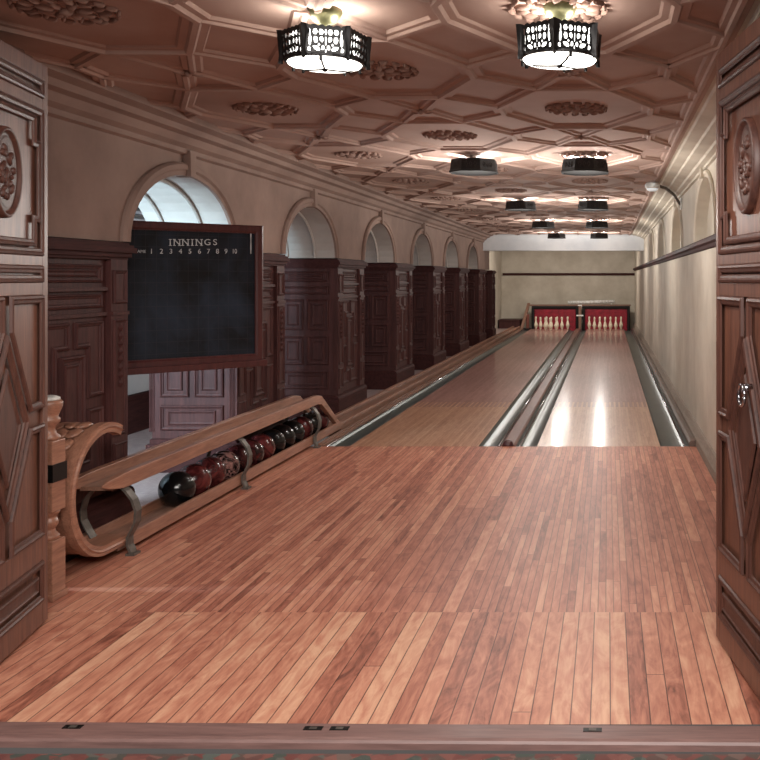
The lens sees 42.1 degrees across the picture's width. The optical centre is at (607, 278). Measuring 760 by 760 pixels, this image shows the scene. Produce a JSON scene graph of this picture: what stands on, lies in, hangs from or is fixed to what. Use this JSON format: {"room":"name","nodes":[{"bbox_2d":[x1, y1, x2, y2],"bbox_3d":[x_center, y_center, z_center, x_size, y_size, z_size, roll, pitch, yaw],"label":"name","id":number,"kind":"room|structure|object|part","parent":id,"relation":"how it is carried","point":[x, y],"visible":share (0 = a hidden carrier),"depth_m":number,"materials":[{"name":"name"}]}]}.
{"room":"sports facility","nodes":[
{"label":"sports facility","id":0,"kind":"room"},
{"bbox_2d":[128,208,148,394],"bbox_3d":[-4.560,0.220,15.800,0.120,2.460,25.600,0,0,0],"label":"wall","id":1,"kind":"structure","parent":0,"point":[136,383],"depth_m":9.01,"materials":[{"name":"white paint"}]},
{"bbox_2d":[128,390,148,434],"bbox_3d":[-4.475,1.270,15.800,0.050,0.360,25.600,0,0,0],"label":"baseboard","id":2,"kind":"structure","parent":1,"relation":"attached to","point":[138,403],"depth_m":8.93,"materials":[{"name":"brown wood"}]},
{"bbox_2d":[134,207,144,220],"bbox_3d":[-4.405,-0.693,15.800,0.190,0.445,25.600,0,0,0],"label":"trim","id":3,"kind":"structure","parent":1,"relation":"attached to","point":[137,212],"depth_m":8.83,"materials":[{"name":"white paint"}]},
{"bbox_2d":[48,116,488,269],"bbox_3d":[-3.092,-0.613,12.610,0.655,0.795,19.380,0,0,0],"label":"wall","id":4,"kind":"structure","parent":0,"point":[98,181],"depth_m":6.86,"materials":[{"name":"paint"}]},
{"bbox_3d":[-2.797,-0.493,6.270,0.035,0.554,1.700,0,0,0],"label":"moulding","id":5,"kind":"part","parent":4,"relation":"part of","materials":[{"name":"paint"}]},
{"bbox_2d":[7,43,493,242],"bbox_3d":[-2.695,-0.915,12.100,0.240,0.190,18.200,0,0,0],"label":"trim","id":6,"kind":"structure","parent":4,"relation":"attached to","point":[74,97],"depth_m":6.22,"materials":[{"name":"paint"}]},
{"bbox_3d":[-2.797,-0.493,8.920,0.035,0.554,1.700,0,0,0],"label":"moulding","id":7,"kind":"part","parent":4,"relation":"part of","materials":[{"name":"paint"}]},
{"bbox_3d":[-2.797,-0.493,11.570,0.035,0.554,1.700,0,0,0],"label":"moulding","id":8,"kind":"part","parent":4,"relation":"part of","materials":[{"name":"paint"}]},
{"bbox_3d":[-2.797,-0.493,14.220,0.035,0.554,1.700,0,0,0],"label":"moulding","id":9,"kind":"part","parent":4,"relation":"part of","materials":[{"name":"paint"}]},
{"bbox_3d":[-2.797,-0.493,16.870,0.035,0.554,1.700,0,0,0],"label":"moulding","id":10,"kind":"part","parent":4,"relation":"part of","materials":[{"name":"paint"}]},
{"bbox_3d":[-2.797,-0.493,19.520,0.035,0.554,1.700,0,0,0],"label":"moulding","id":11,"kind":"part","parent":4,"relation":"part of","materials":[{"name":"paint"}]},
{"bbox_2d":[483,234,643,250],"bbox_3d":[-1.002,-0.825,21.335,3.625,0.370,0.330,0,0,0],"label":"trim","id":12,"kind":"structure","parent":4,"relation":"attached to","point":[499,242],"depth_m":21.20,"materials":[{"name":"white paint"}]},
{"bbox_2d":[0,0,754,234],"bbox_3d":[-1.815,-1.050,15.720,5.570,0.160,26.000,0,0,0],"label":"ceiling","id":13,"kind":"structure","parent":0,"point":[446,80],"depth_m":4.83,"materials":[{"name":"paint"}]},
{"bbox_2d":[276,6,371,75],"bbox_3d":[-1.060,-0.892,3.520,0.327,0.235,0.336,0,0,0],"label":"ceiling lamp","id":14,"kind":"object","parent":13,"relation":"attached to","point":[323,47],"visible":1,"depth_m":3.43,"materials":[{"name":"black metal"}]},
{"bbox_3d":[-1.151,-0.863,3.419,0.159,0.106,0.012,0,0,42],"label":"shade panel","id":15,"kind":"part","parent":14,"relation":"part of","materials":[{"name":"black metal"}]},
{"bbox_3d":[-1.060,-0.800,3.520,0.276,0.027,0.276,0,0,0],"label":"lamp shade","id":16,"kind":"part","parent":14,"relation":"part of","materials":[{"name":"white glass"}]},
{"bbox_3d":[-1.060,-0.796,3.520,0.288,0.042,0.288,0,0,0],"label":"lamp shade","id":17,"kind":"part","parent":14,"relation":"part of","materials":[{"name":"white glass"}]},
{"bbox_3d":[-1.018,-0.863,3.391,0.159,0.106,0.012,0,0,-18],"label":"shade panel","id":18,"kind":"part","parent":14,"relation":"part of","materials":[{"name":"black metal"}]},
{"bbox_3d":[-0.927,-0.863,3.492,0.012,0.106,0.159,0,0,12],"label":"shade panel","id":19,"kind":"part","parent":14,"relation":"part of","materials":[{"name":"black metal"}]},
{"bbox_2d":[449,156,498,175],"bbox_3d":[-1.090,-0.935,7.650,0.382,0.150,0.382,0,0,0],"label":"ceiling lamp","id":20,"kind":"object","parent":13,"relation":"attached to","point":[476,166],"visible":0.96,"depth_m":7.52,"materials":[{"name":"black metal"}]},
{"bbox_3d":[-1.090,-0.873,7.650,0.376,0.010,0.376,0,0,0],"label":"plate","id":21,"kind":"part","parent":20,"relation":"part of","materials":[{"name":"white glass"}]},
{"bbox_2d":[505,199,536,210],"bbox_3d":[-1.090,-0.935,11.750,0.382,0.150,0.382,0,0,0],"label":"ceiling lamp","id":22,"kind":"object","parent":13,"relation":"attached to","point":[521,205],"visible":0.99,"depth_m":11.61,"materials":[{"name":"black metal"}]},
{"bbox_2d":[532,221,554,228],"bbox_3d":[-1.090,-0.935,15.850,0.382,0.150,0.382,0,0,0],"label":"ceiling lamp","id":23,"kind":"object","parent":13,"relation":"attached to","point":[536,224],"visible":0.98,"depth_m":15.71,"materials":[{"name":"black metal"}]},
{"bbox_2d":[548,233,565,238],"bbox_3d":[-1.090,-0.935,19.950,0.382,0.150,0.382,0,0,0],"label":"ceiling lamp","id":24,"kind":"object","parent":13,"relation":"attached to","point":[550,235],"visible":0.94,"depth_m":19.80,"materials":[{"name":"black metal"}]},
{"bbox_2d":[516,1,601,72],"bbox_3d":[-0.178,-0.892,3.460,0.309,0.235,0.343,0,0,0],"label":"ceiling lamp","id":25,"kind":"object","parent":13,"relation":"attached to","point":[557,43],"visible":1,"depth_m":3.37,"materials":[{"name":"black metal"}]},
{"bbox_3d":[-0.256,-0.863,3.346,0.135,0.106,0.096,0,0,0],"label":"shade panel","id":26,"kind":"part","parent":25,"relation":"part of","materials":[{"name":"black metal"}]},
{"bbox_3d":[-0.178,-0.800,3.460,0.276,0.027,0.276,0,0,0],"label":"lamp shade","id":27,"kind":"part","parent":25,"relation":"part of","materials":[{"name":"white glass"}]},
{"bbox_3d":[-0.178,-0.796,3.460,0.288,0.042,0.288,0,0,0],"label":"lamp shade","id":28,"kind":"part","parent":25,"relation":"part of","materials":[{"name":"white glass"}]},
{"bbox_3d":[-0.118,-0.863,3.338,0.159,0.106,0.012,0,0,-26],"label":"shade panel","id":29,"kind":"part","parent":25,"relation":"part of","materials":[{"name":"black metal"}]},
{"bbox_3d":[-0.043,-0.863,3.450,0.012,0.106,0.159,0,0,4],"label":"shade panel","id":30,"kind":"part","parent":25,"relation":"part of","materials":[{"name":"black metal"}]},
{"bbox_2d":[561,156,608,175],"bbox_3d":[-0.187,-0.935,7.650,0.382,0.150,0.382,0,0,0],"label":"ceiling lamp","id":31,"kind":"object","parent":13,"relation":"attached to","point":[581,166],"visible":0.98,"depth_m":7.52,"materials":[{"name":"black metal"}]},
{"bbox_3d":[-0.187,-0.873,7.650,0.376,0.010,0.376,0,0,0],"label":"plate","id":32,"kind":"part","parent":31,"relation":"part of","materials":[{"name":"white glass"}]},
{"bbox_2d":[578,199,607,210],"bbox_3d":[-0.187,-0.935,11.750,0.382,0.150,0.382,0,0,0],"label":"ceiling lamp","id":33,"kind":"object","parent":13,"relation":"attached to","point":[592,205],"visible":0.98,"depth_m":11.61,"materials":[{"name":"black metal"}]},
{"bbox_2d":[585,220,607,228],"bbox_3d":[-0.187,-0.935,15.850,0.382,0.150,0.382,0,0,0],"label":"ceiling lamp","id":34,"kind":"object","parent":13,"relation":"attached to","point":[595,224],"visible":1,"depth_m":15.71,"materials":[{"name":"black metal"}]},
{"bbox_2d":[590,232,607,238],"bbox_3d":[-0.187,-0.935,19.950,0.382,0.150,0.382,0,0,0],"label":"ceiling lamp","id":35,"kind":"object","parent":13,"relation":"attached to","point":[597,235],"visible":0.99,"depth_m":19.81,"materials":[{"name":"black metal"}]},
{"bbox_2d":[0,328,759,759],"bbox_3d":[-1.500,1.550,12.800,9.000,0.200,31.600,0,0,0],"label":"floor","id":36,"kind":"structure","parent":0,"point":[348,584],"depth_m":4.14,"materials":[{"name":"wood"}]},
{"bbox_2d":[0,40,47,662],"bbox_3d":[-2.300,0.270,3.555,0.070,2.330,0.840,0,0,-12],"label":"door","id":37,"kind":"structure","parent":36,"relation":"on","point":[23,79],"depth_m":3.71,"materials":[{"name":"brown wood"}]},
{"bbox_3d":[-2.273,0.568,3.560,0.014,1.005,0.730,0,0,-12],"label":"lozenge moulding","id":38,"kind":"part","parent":37,"relation":"part of","materials":[{"name":"brown wood"}]},
{"bbox_2d":[48,237,136,562],"bbox_3d":[-3.110,0.620,4.945,0.700,1.660,1.130,0,0,0],"label":"pier","id":39,"kind":"object","parent":36,"relation":"on","point":[88,313],"visible":0.41,"depth_m":5.12,"materials":[{"name":"brown wood"}]},
{"bbox_3d":[-3.095,-0.160,4.945,0.670,0.100,1.130,0,0,0],"label":"cornice","id":40,"kind":"part","parent":39,"relation":"part of","materials":[{"name":"brown wood"}]},
{"bbox_2d":[123,220,266,374],"bbox_3d":[-2.718,0.114,5.949,0.201,0.949,1.174,0,0,45],"label":"chalkboard","id":41,"kind":"object","parent":39,"relation":"attached to","point":[195,303],"visible":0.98,"depth_m":6.06,"materials":[{"name":"stone"}]},
{"bbox_2d":[48,395,341,601],"bbox_3d":[-2.619,0.989,6.569,0.299,0.923,4.722,0,0,0],"label":"rack","id":42,"kind":"object","parent":36,"relation":"on","point":[69,443],"visible":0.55,"depth_m":5.01,"materials":[{"name":"brown wood"}]},
{"bbox_3d":[-2.545,0.875,4.270,0.112,0.080,0.112,0,0,0],"label":"name plate","id":43,"kind":"part","parent":42,"relation":"part of","materials":[{"name":"black metal"}]},
{"bbox_3d":[-2.545,1.090,4.270,0.120,0.720,0.120,0,0,0],"label":"newel post","id":44,"kind":"part","parent":42,"relation":"part of","materials":[{"name":"brown wood"}]},
{"bbox_3d":[-2.760,1.383,6.960,0.016,0.074,3.940,0,0,0],"label":"rail","id":45,"kind":"part","parent":42,"relation":"part of","materials":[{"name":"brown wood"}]},
{"bbox_2d":[158,471,195,506],"bbox_3d":[-2.655,1.292,5.790,0.216,0.215,0.215,0,0,11],"label":"ball","id":46,"kind":"object","parent":42,"relation":"on","point":[175,488],"visible":0.9,"depth_m":5.72,"materials":[{"name":"black plastic"}]},
{"bbox_3d":[-2.742,1.204,6.831,0.043,0.378,4.058,0,0,0],"label":"rail","id":47,"kind":"part","parent":42,"relation":"part of","materials":[{"name":"brown wood"}]},
{"bbox_2d":[180,463,211,497],"bbox_3d":[-2.655,1.292,6.022,0.216,0.215,0.216,0,0,11],"label":"ball","id":48,"kind":"object","parent":42,"relation":"on","point":[202,476],"visible":0.58,"depth_m":5.97,"materials":[{"name":"red plastic"}]},
{"bbox_2d":[196,457,225,489],"bbox_3d":[-2.655,1.292,6.254,0.216,0.216,0.216,0,0,0],"label":"ball","id":49,"kind":"object","parent":42,"relation":"on","point":[216,467],"visible":0.62,"depth_m":6.20,"materials":[{"name":"red plastic"}]},
{"bbox_3d":[-2.553,1.204,6.800,0.043,0.378,4.120,0,0,0],"label":"rail","id":50,"kind":"part","parent":42,"relation":"part of","materials":[{"name":"brown wood"}]},
{"bbox_2d":[211,450,239,481],"bbox_3d":[-2.655,1.292,6.486,0.216,0.215,0.216,0,0,29],"label":"ball","id":51,"kind":"object","parent":42,"relation":"on","point":[230,460],"visible":0.51,"depth_m":6.43,"materials":[{"name":"plastic"}]},
{"bbox_3d":[-2.543,1.383,6.960,0.026,0.074,3.940,0,0,0],"label":"rail","id":52,"kind":"part","parent":42,"relation":"part of","materials":[{"name":"brown wood"}]},
{"bbox_2d":[225,444,252,473],"bbox_3d":[-2.655,1.292,6.718,0.216,0.215,0.216,0,0,27],"label":"ball","id":53,"kind":"object","parent":42,"relation":"on","point":[238,450],"visible":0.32,"depth_m":6.66,"materials":[{"name":"red plastic"}]},
{"bbox_2d":[238,439,263,467],"bbox_3d":[-2.655,1.292,6.950,0.215,0.216,0.216,0,0,27],"label":"ball","id":54,"kind":"object","parent":42,"relation":"on","point":[257,449],"visible":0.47,"depth_m":6.90,"materials":[{"name":"plastic"}]},
{"bbox_2d":[250,434,274,460],"bbox_3d":[-2.655,1.292,7.182,0.215,0.215,0.215,0,0,24],"label":"ball","id":55,"kind":"object","parent":42,"relation":"on","point":[267,442],"visible":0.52,"depth_m":7.13,"materials":[{"name":"red plastic"}]},
{"bbox_2d":[261,429,285,454],"bbox_3d":[-2.655,1.292,7.414,0.215,0.215,0.215,0,0,32],"label":"ball","id":56,"kind":"object","parent":42,"relation":"on","point":[277,436],"visible":0.42,"depth_m":7.36,"materials":[{"name":"plastic"}]},
{"bbox_2d":[272,424,295,449],"bbox_3d":[-2.655,1.292,7.646,0.216,0.216,0.216,0,0,8],"label":"ball","id":57,"kind":"object","parent":42,"relation":"on","point":[288,432],"visible":0.47,"depth_m":7.59,"materials":[{"name":"plastic"}]},
{"bbox_2d":[283,420,304,444],"bbox_3d":[-2.655,1.292,7.878,0.216,0.215,0.216,0,0,24],"label":"ball","id":58,"kind":"object","parent":42,"relation":"on","point":[298,428],"visible":0.44,"depth_m":7.83,"materials":[{"name":"black plastic"}]},
{"bbox_2d":[292,416,312,439],"bbox_3d":[-2.655,1.292,8.110,0.215,0.216,0.215,0,0,22],"label":"ball","id":59,"kind":"object","parent":42,"relation":"on","point":[307,424],"visible":0.36,"depth_m":8.06,"materials":[{"name":"red plastic"}]},
{"bbox_2d":[301,412,321,434],"bbox_3d":[-2.655,1.292,8.342,0.215,0.216,0.214,0,0,28],"label":"ball","id":60,"kind":"object","parent":42,"relation":"on","point":[312,416],"visible":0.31,"depth_m":8.28,"materials":[{"name":"plastic"}]},
{"bbox_2d":[309,409,328,430],"bbox_3d":[-2.655,1.292,8.574,0.215,0.215,0.215,0,0,27],"label":"ball","id":61,"kind":"object","parent":42,"relation":"on","point":[325,418],"visible":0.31,"depth_m":8.53,"materials":[{"name":"red plastic"}]},
{"bbox_2d":[146,253,289,472],"bbox_3d":[-3.110,0.620,7.595,0.700,1.660,1.130,0,0,0],"label":"pier","id":62,"kind":"object","parent":36,"relation":"on","point":[185,402],"visible":0.39,"depth_m":7.08,"materials":[{"name":"brown wood"}]},
{"bbox_3d":[-3.095,-0.160,7.595,0.670,0.100,1.130,0,0,0],"label":"cornice","id":63,"kind":"part","parent":62,"relation":"part of","materials":[{"name":"brown wood"}]},
{"bbox_2d":[284,259,367,419],"bbox_3d":[-3.110,0.620,10.245,0.700,1.660,1.130,0,0,0],"label":"pier","id":64,"kind":"object","parent":36,"relation":"on","point":[325,303],"visible":0.9,"depth_m":9.72,"materials":[{"name":"brown wood"}]},
{"bbox_3d":[-3.095,-0.160,10.245,0.670,0.100,1.130,0,0,0],"label":"cornice","id":65,"kind":"part","parent":64,"relation":"part of","materials":[{"name":"brown wood"}]},
{"bbox_2d":[0,722,759,751],"bbox_3d":[-0.810,1.463,3.010,2.800,0.034,0.112,0,0,1],"label":"threshold","id":66,"kind":"object","parent":36,"relation":"on","point":[467,737],"visible":1,"depth_m":2.97,"materials":[{"name":"brown wood"}]},
{"bbox_3d":[-1.730,1.448,3.039,0.060,0.002,0.025,0,0,1],"label":"bolt plate","id":67,"kind":"part","parent":66,"relation":"part of","materials":[{"name":"black metal"}]},
{"bbox_3d":[-0.950,1.448,3.029,0.060,0.002,0.025,0,0,1],"label":"bolt plate","id":68,"kind":"part","parent":66,"relation":"part of","materials":[{"name":"black metal"}]},
{"bbox_3d":[-0.865,1.448,3.028,0.060,0.002,0.025,0,0,1],"label":"bolt plate","id":69,"kind":"part","parent":66,"relation":"part of","materials":[{"name":"black metal"}]},
{"bbox_3d":[-0.050,1.448,3.018,0.060,0.002,0.025,0,0,1],"label":"bolt plate","id":70,"kind":"part","parent":66,"relation":"part of","materials":[{"name":"black metal"}]},
{"bbox_2d":[364,263,414,389],"bbox_3d":[-3.110,0.620,12.895,0.700,1.660,1.130,0,0,0],"label":"pier","id":71,"kind":"object","parent":36,"relation":"on","point":[388,298],"visible":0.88,"depth_m":12.37,"materials":[{"name":"brown wood"}]},
{"bbox_3d":[-3.095,-0.160,12.895,0.670,0.100,1.130,0,0,0],"label":"cornice","id":72,"kind":"part","parent":71,"relation":"part of","materials":[{"name":"brown wood"}]},
{"bbox_2d":[318,328,522,445],"bbox_3d":[-2.489,1.496,17.672,0.073,0.148,19.056,0,0,0],"label":"ledge","id":73,"kind":"object","parent":36,"relation":"on","point":[358,423],"visible":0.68,"depth_m":10.95,"materials":[{"name":"brown wood"}]},
{"bbox_2d":[327,326,519,436],"bbox_3d":[-2.652,1.433,18.100,0.225,0.135,18.300,0,0,0],"label":"track","id":74,"kind":"object","parent":36,"relation":"on","point":[350,415],"visible":0.65,"depth_m":12.22,"materials":[{"name":"brown wood"}]},
{"bbox_2d":[327,329,526,445],"bbox_3d":[-2.346,1.506,17.722,0.208,0.127,19.156,0,0,0],"label":"gutter","id":75,"kind":"object","parent":36,"relation":"on","point":[358,433],"visible":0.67,"depth_m":11.31,"materials":[{"name":"metal"}]},
{"bbox_2d":[412,266,446,369],"bbox_3d":[-3.110,0.620,15.545,0.700,1.660,1.130,0,0,0],"label":"pier","id":76,"kind":"object","parent":36,"relation":"on","point":[428,290],"visible":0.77,"depth_m":15.02,"materials":[{"name":"brown wood"}]},
{"bbox_3d":[-3.095,-0.160,15.545,0.670,0.100,1.130,0,0,0],"label":"cornice","id":77,"kind":"part","parent":76,"relation":"part of","materials":[{"name":"brown wood"}]},
{"bbox_2d":[445,268,469,355],"bbox_3d":[-3.110,0.620,18.195,0.700,1.660,1.130,0,0,0],"label":"pier","id":78,"kind":"object","parent":36,"relation":"on","point":[456,279],"visible":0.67,"depth_m":17.67,"materials":[{"name":"brown wood"}]},
{"bbox_3d":[-3.095,-0.160,18.195,0.670,0.100,1.130,0,0,0],"label":"cornice","id":79,"kind":"part","parent":78,"relation":"part of","materials":[{"name":"brown wood"}]},
{"bbox_2d":[351,329,568,445],"bbox_3d":[-1.683,1.480,17.722,1.115,0.060,19.156,0,0,0],"label":"lane","id":80,"kind":"object","parent":36,"relation":"on","point":[463,411],"visible":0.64,"depth_m":10.95,"materials":[{"name":"brown wood"}]},
{"bbox_2d":[534,317,537,328],"bbox_3d":[-2.078,1.265,27.092,0.109,0.370,0.107,0,0,0],"label":"pin","id":81,"kind":"object","parent":80,"relation":"on","point":[535,323],"visible":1,"depth_m":27.07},
{"bbox_2d":[543,317,546,329],"bbox_3d":[-1.772,1.265,26.564,0.109,0.370,0.107,0,0,0],"label":"pin","id":82,"kind":"object","parent":80,"relation":"on","point":[545,323],"visible":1,"depth_m":26.54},
{"bbox_2d":[548,318,551,330],"bbox_3d":[-1.620,1.265,26.300,0.109,0.370,0.107,0,0,0],"label":"pin","id":83,"kind":"object","parent":80,"relation":"on","point":[550,324],"visible":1,"depth_m":26.27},
{"bbox_2d":[554,317,557,329],"bbox_3d":[-1.468,1.265,26.564,0.109,0.370,0.107,0,0,0],"label":"pin","id":84,"kind":"object","parent":80,"relation":"on","point":[555,324],"visible":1,"depth_m":26.54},
{"bbox_2d":[560,317,563,329],"bbox_3d":[-1.315,1.265,26.828,0.109,0.370,0.107,0,0,0],"label":"pin","id":85,"kind":"object","parent":80,"relation":"on","point":[561,323],"visible":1,"depth_m":26.80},
{"bbox_2d":[468,269,486,345],"bbox_3d":[-3.110,0.620,20.845,0.700,1.660,1.130,0,0,0],"label":"pier","id":86,"kind":"object","parent":36,"relation":"on","point":[476,277],"visible":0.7,"depth_m":20.33,"materials":[{"name":"brown wood"}]},
{"bbox_3d":[-3.095,-0.160,20.845,0.670,0.100,1.130,0,0,0],"label":"cornice","id":87,"kind":"part","parent":86,"relation":"part of","materials":[{"name":"brown wood"}]},
{"bbox_2d":[485,270,495,338],"bbox_3d":[-3.110,0.620,22.930,0.700,1.660,0.660,0,0,0],"label":"pier","id":88,"kind":"object","parent":36,"relation":"on","point":[490,330],"visible":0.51,"depth_m":22.64,"materials":[{"name":"brown wood"}]},
{"bbox_3d":[-3.095,-0.160,22.930,0.670,0.100,0.660,0,0,0],"label":"cornice","id":89,"kind":"part","parent":88,"relation":"part of","materials":[{"name":"brown wood"}]},
{"bbox_2d":[498,318,522,327],"bbox_3d":[-2.895,1.325,28.050,0.650,0.250,1.040,0,0,0],"label":"box","id":90,"kind":"object","parent":36,"relation":"on","point":[504,322],"visible":0.75,"depth_m":27.55,"materials":[{"name":"brown wood"}]},
{"bbox_2d":[520,303,530,330],"bbox_3d":[-2.425,1.180,27.640,0.250,0.940,0.720,0,0,0],"label":"lift","id":91,"kind":"object","parent":36,"relation":"on","point":[526,315],"visible":0.59,"depth_m":27.65,"materials":[{"name":"brown wood"}]},
{"bbox_2d":[479,329,574,445],"bbox_3d":[-1.029,1.506,17.722,0.188,0.127,19.156,0,0,0],"label":"gutter","id":92,"kind":"object","parent":36,"relation":"on","point":[497,435],"visible":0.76,"depth_m":11.30,"materials":[{"name":"metal"}]},
{"bbox_2d":[501,328,579,445],"bbox_3d":[-0.868,1.484,17.720,0.131,0.173,19.160,0,0,0],"label":"divider","id":93,"kind":"object","parent":36,"relation":"on","point":[519,427],"visible":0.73,"depth_m":11.01,"materials":[{"name":"brown wood"}]},
{"bbox_2d":[516,329,586,445],"bbox_3d":[-0.709,1.506,17.722,0.183,0.127,19.156,0,0,0],"label":"gutter","id":94,"kind":"object","parent":36,"relation":"on","point":[532,434],"visible":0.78,"depth_m":11.33,"materials":[{"name":"metal"}]},
{"bbox_2d":[532,306,578,330],"bbox_3d":[-1.580,1.230,28.065,1.400,0.840,0.130,0,0,0],"label":"cushion","id":95,"kind":"object","parent":36,"relation":"on","point":[571,312],"visible":0.59,"depth_m":28.05,"materials":[{"name":"red fabric"}]},
{"bbox_2d":[530,300,630,305],"bbox_3d":[-0.835,0.717,28.135,3.030,0.183,0.150,0,0,0],"label":"rail","id":96,"kind":"object","parent":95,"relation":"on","point":[587,302],"visible":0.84,"depth_m":28.09,"materials":[{"name":"brown wood"}]},
{"bbox_2d":[576,305,582,328],"bbox_3d":[-0.825,1.205,27.595,0.200,0.890,0.110,0,0,0],"label":"post","id":97,"kind":"object","parent":36,"relation":"on","point":[579,315],"visible":0.64,"depth_m":27.56,"materials":[{"name":"brown wood"}]},
{"bbox_2d":[537,329,659,445],"bbox_3d":[-0.081,1.480,17.722,1.068,0.060,19.156,0,0,0],"label":"lane","id":98,"kind":"object","parent":36,"relation":"on","point":[601,401],"visible":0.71,"depth_m":10.95,"materials":[{"name":"brown wood"}]},
{"bbox_2d":[587,317,590,328],"bbox_3d":[-0.538,1.265,27.092,0.109,0.370,0.107,0,0,0],"label":"pin","id":99,"kind":"object","parent":98,"relation":"on","point":[589,322],"visible":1,"depth_m":27.07,"materials":[{"name":"white plastic"}]},
{"bbox_2d":[598,317,601,329],"bbox_3d":[-0.234,1.265,26.564,0.109,0.370,0.107,0,0,0],"label":"pin","id":100,"kind":"object","parent":98,"relation":"on","point":[599,323],"visible":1,"depth_m":26.54,"materials":[{"name":"white plastic"}]},
{"bbox_2d":[603,318,606,330],"bbox_3d":[-0.081,1.265,26.300,0.109,0.370,0.107,0,0,0],"label":"pin","id":101,"kind":"object","parent":98,"relation":"on","point":[605,324],"visible":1,"depth_m":26.27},
{"bbox_2d":[614,317,617,329],"bbox_3d":[0.224,1.265,26.828,0.109,0.370,0.107,0,0,0],"label":"pin","id":102,"kind":"object","parent":98,"relation":"on","point":[615,323],"visible":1,"depth_m":26.80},
{"bbox_2d":[619,317,622,328],"bbox_3d":[0.377,1.265,27.092,0.109,0.370,0.107,0,0,0],"label":"pin","id":103,"kind":"object","parent":98,"relation":"on","point":[620,323],"visible":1,"depth_m":27.07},
{"bbox_2d":[582,306,629,330],"bbox_3d":[-0.058,1.230,28.065,1.425,0.840,0.130,0,0,0],"label":"cushion","id":104,"kind":"object","parent":36,"relation":"on","point":[587,311],"visible":0.67,"depth_m":28.05,"materials":[{"name":"red fabric"}]},
{"bbox_2d":[624,330,687,445],"bbox_3d":[0.578,1.506,17.722,0.245,0.127,19.156,0,0,0],"label":"gutter","id":105,"kind":"object","parent":36,"relation":"on","point":[667,429],"visible":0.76,"depth_m":11.34,"materials":[{"name":"metal"}]},
{"bbox_2d":[632,327,694,445],"bbox_3d":[0.730,1.485,17.725,0.056,0.170,19.150,0,0,0],"label":"strip","id":106,"kind":"object","parent":36,"relation":"on","point":[686,432],"visible":0.59,"depth_m":10.87,"materials":[{"name":"brown wood"}]},
{"bbox_2d":[489,251,501,328],"bbox_3d":[-3.320,0.220,26.400,0.160,2.460,4.400,0,0,0],"label":"wall","id":107,"kind":"structure","parent":0,"point":[495,257],"depth_m":27.56,"materials":[{"name":"paint"}]},
{"bbox_2d":[502,251,634,329],"bbox_3d":[-1.795,0.320,28.660,5.410,2.660,0.120,0,0,0],"label":"wall","id":108,"kind":"structure","parent":0,"point":[517,290],"depth_m":28.60,"materials":[{"name":"paint"}]},
{"bbox_2d":[635,160,715,452],"bbox_3d":[0.868,0.320,15.760,0.205,2.660,25.680,0,0,0],"label":"wall","id":109,"kind":"structure","parent":0,"point":[675,300],"depth_m":9.58,"materials":[{"name":"paint"}]},
{"bbox_2d":[503,234,715,274],"bbox_3d":[-1.195,-0.223,15.830,4.010,0.225,25.540,0,0,0],"label":"trim","id":110,"kind":"structure","parent":109,"relation":"attached to","point":[709,242],"depth_m":11.42,"materials":[{"name":"brown wood"}]},
{"bbox_3d":[0.797,-0.607,17.250,0.025,0.590,1.720,0,0,0],"label":"arch moulding","id":111,"kind":"part","parent":109,"relation":"part of","materials":[{"name":"paint"}]},
{"bbox_3d":[0.797,-0.607,14.100,0.025,0.590,1.720,0,0,0],"label":"arch moulding","id":112,"kind":"part","parent":109,"relation":"part of","materials":[{"name":"paint"}]},
{"bbox_2d":[645,182,681,209],"bbox_3d":[0.630,-0.870,9.885,0.148,0.220,0.962,0,0,26],"label":"wall light","id":113,"kind":"object","parent":109,"relation":"attached to","point":[650,186],"visible":1,"depth_m":9.50,"materials":[{"name":"white metal"}]},
{"bbox_3d":[0.633,-0.887,9.963,0.062,0.176,0.780,0,0,24],"label":"arm","id":114,"kind":"part","parent":113,"relation":"part of","materials":[{"name":"grey metal"}]},
{"bbox_2d":[633,322,715,483],"bbox_3d":[0.785,1.380,15.830,0.050,0.140,25.540,0,0,0],"label":"baseboard","id":115,"kind":"structure","parent":109,"relation":"attached to","point":[703,446],"depth_m":8.97,"materials":[{"name":"wood"}]},
{"bbox_3d":[0.797,-0.607,10.950,0.025,0.590,1.720,0,0,0],"label":"arch moulding","id":116,"kind":"part","parent":109,"relation":"part of","materials":[{"name":"paint"}]},
{"bbox_2d":[632,0,759,238],"bbox_3d":[0.645,-0.955,12.130,0.330,0.110,18.140,0,0,0],"label":"trim","id":117,"kind":"structure","parent":109,"relation":"attached to","point":[696,149],"depth_m":7.51,"materials":[{"name":"paint"}]},
{"bbox_3d":[0.797,-0.607,7.800,0.025,0.590,1.720,0,0,0],"label":"arch moulding","id":118,"kind":"part","parent":109,"relation":"part of","materials":[{"name":"paint"}]},
{"bbox_3d":[-1.235,0.220,2.830,4.370,2.460,0.180,0,0,0],"label":"wall","id":119,"kind":"structure","parent":0,"visible":0},
{"bbox_2d":[716,17,759,699],"bbox_3d":[0.497,0.270,3.361,0.102,2.330,0.840,0,0,-8],"label":"door","id":120,"kind":"structure","parent":119,"relation":"in","point":[738,64],"depth_m":3.44,"materials":[{"name":"brown wood"}]},
{"bbox_3d":[0.486,0.568,3.359,0.014,1.005,0.730,0,0,-8],"label":"lozenge moulding","id":121,"kind":"part","parent":120,"relation":"part of","materials":[{"name":"brown wood"}]},
{"bbox_3d":[0.483,0.380,3.278,0.036,0.030,0.032,0,0,-8],"label":"handle","id":122,"kind":"part","parent":120,"relation":"part of","materials":[{"name":"metal"}]}
]}

